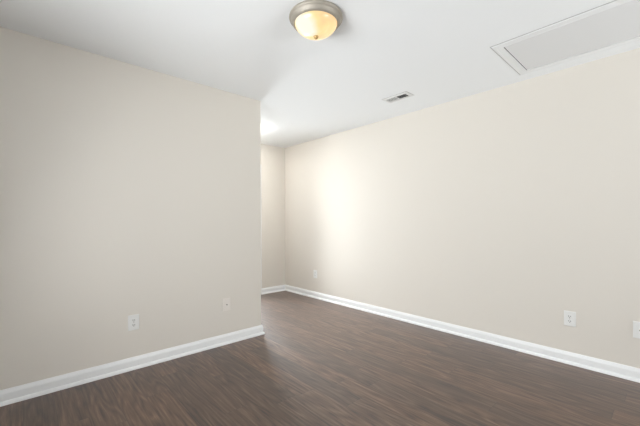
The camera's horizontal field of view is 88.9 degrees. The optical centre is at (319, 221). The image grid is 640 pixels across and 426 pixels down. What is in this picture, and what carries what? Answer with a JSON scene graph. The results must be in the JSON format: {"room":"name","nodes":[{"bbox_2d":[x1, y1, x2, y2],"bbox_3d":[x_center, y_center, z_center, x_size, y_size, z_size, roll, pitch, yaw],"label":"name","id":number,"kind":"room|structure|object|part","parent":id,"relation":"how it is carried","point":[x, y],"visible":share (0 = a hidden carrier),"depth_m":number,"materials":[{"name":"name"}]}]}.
{"room":"empty room","nodes":[
{"label":"empty room","id":0,"kind":"room"},
{"bbox_2d":[0,27,260,389],"bbox_3d":[-1.746,-0.037,2.470,2.948,2.440,0.120,0,0,-42],"label":"wall","id":1,"kind":"structure","parent":0,"point":[126,189],"depth_m":2.53,"materials":[{"name":"beige paint"}]},
{"bbox_2d":[0,325,264,406],"bbox_3d":[-1.733,1.135,2.480,2.975,0.096,0.174,0,0,-42],"label":"baseboard","id":2,"kind":"structure","parent":1,"relation":"attached to","point":[19,393],"depth_m":2.52,"materials":[{"name":"white paint"}]},
{"bbox_2d":[128,314,138,330],"bbox_3d":[-1.492,0.810,2.613,0.080,0.121,0.010,0,0,-42],"label":"electrical outlet","id":3,"kind":"object","parent":1,"relation":"attached to","point":[133,320],"visible":1,"depth_m":2.61,"materials":[{"name":"white plastic"}]},
{"bbox_2d":[223,298,229,310],"bbox_3d":[-0.899,0.803,3.148,0.080,0.121,0.016,0,0,-42],"label":"cable jack plate","id":4,"kind":"object","parent":1,"relation":"attached to","point":[226,302],"visible":1,"depth_m":3.15,"materials":[{"name":"paint"}]},
{"bbox_2d":[261,144,284,287],"bbox_3d":[-1.834,-0.037,4.561,3.234,2.440,0.120,0,0,-42],"label":"wall","id":5,"kind":"structure","parent":0,"point":[272,157],"depth_m":5.43,"materials":[{"name":"beige paint"}]},
{"bbox_2d":[262,285,284,294],"bbox_3d":[-1.782,1.135,4.506,3.234,0.096,0.027,0,0,-42],"label":"baseboard","id":6,"kind":"structure","parent":5,"relation":"attached to","point":[279,288],"depth_m":5.43,"materials":[{"name":"white paint"}]},
{"bbox_3d":[-1.777,1.171,4.502,3.208,0.024,0.014,0,0,-42],"label":"shoe molding","id":7,"kind":"part","parent":6,"relation":"part of","materials":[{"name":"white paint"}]},
{"bbox_2d":[0,291,639,425],"bbox_3d":[0.038,1.238,1.619,4.674,0.120,6.986,0,0,-42],"label":"floor","id":8,"kind":"structure","parent":0,"point":[316,362],"depth_m":2.32,"materials":[{"name":"brown wood"}]},
{"bbox_2d":[0,0,639,147],"bbox_3d":[0.032,-1.322,1.619,4.674,0.120,6.986,0,0,-42],"label":"ceiling","id":9,"kind":"structure","parent":0,"point":[437,52],"depth_m":2.33,"materials":[{"name":"white paint"}]},
{"bbox_2d":[289,0,342,39],"bbox_3d":[-0.025,-1.192,2.010,0.330,0.140,0.330,0,0,-42],"label":"ceiling light","id":10,"kind":"object","parent":9,"relation":"attached to","point":[313,19],"visible":1,"depth_m":1.93,"materials":[{"name":"beige glass"}]},
{"bbox_2d":[382,91,413,102],"bbox_3d":[0.790,-1.260,3.324,0.150,0.009,0.296,0,0,-42],"label":"ceiling vent","id":11,"kind":"object","parent":9,"relation":"in","point":[403,95],"visible":1,"depth_m":3.31,"materials":[{"name":"white metal"}]},
{"bbox_2d":[490,0,639,74],"bbox_3d":[1.962,-1.264,2.070,0.680,0.007,1.426,0,0,-42],"label":"attic hatch","id":12,"kind":"object","parent":9,"relation":"attached to","point":[616,23],"visible":1,"depth_m":2.25,"materials":[{"name":"paint"}]},
{"bbox_2d":[285,48,639,368],"bbox_3d":[1.718,-0.046,3.153,0.120,2.440,6.986,0,0,-42],"label":"wall","id":13,"kind":"structure","parent":0,"point":[506,210],"depth_m":3.11,"materials":[{"name":"beige paint"}]},
{"bbox_2d":[285,285,639,382],"bbox_3d":[1.667,1.126,3.104,0.027,0.096,6.746,0,0,-42],"label":"baseboard","id":14,"kind":"structure","parent":13,"relation":"attached to","point":[630,373],"depth_m":3.09,"materials":[{"name":"white paint"}]},
{"bbox_2d":[564,310,575,326],"bbox_3d":[2.058,0.802,2.687,0.010,0.121,0.080,0,0,-42],"label":"electrical outlet","id":15,"kind":"object","parent":13,"relation":"attached to","point":[569,317],"visible":1,"depth_m":2.68,"materials":[{"name":"white plastic"}]},
{"bbox_2d":[633,321,639,338],"bbox_3d":[2.335,0.796,2.377,0.016,0.121,0.080,0,0,-42],"label":"cable jack plate","id":16,"kind":"object","parent":13,"relation":"attached to","point":[636,325],"visible":1,"depth_m":2.39,"materials":[{"name":"white plastic"}]}
]}

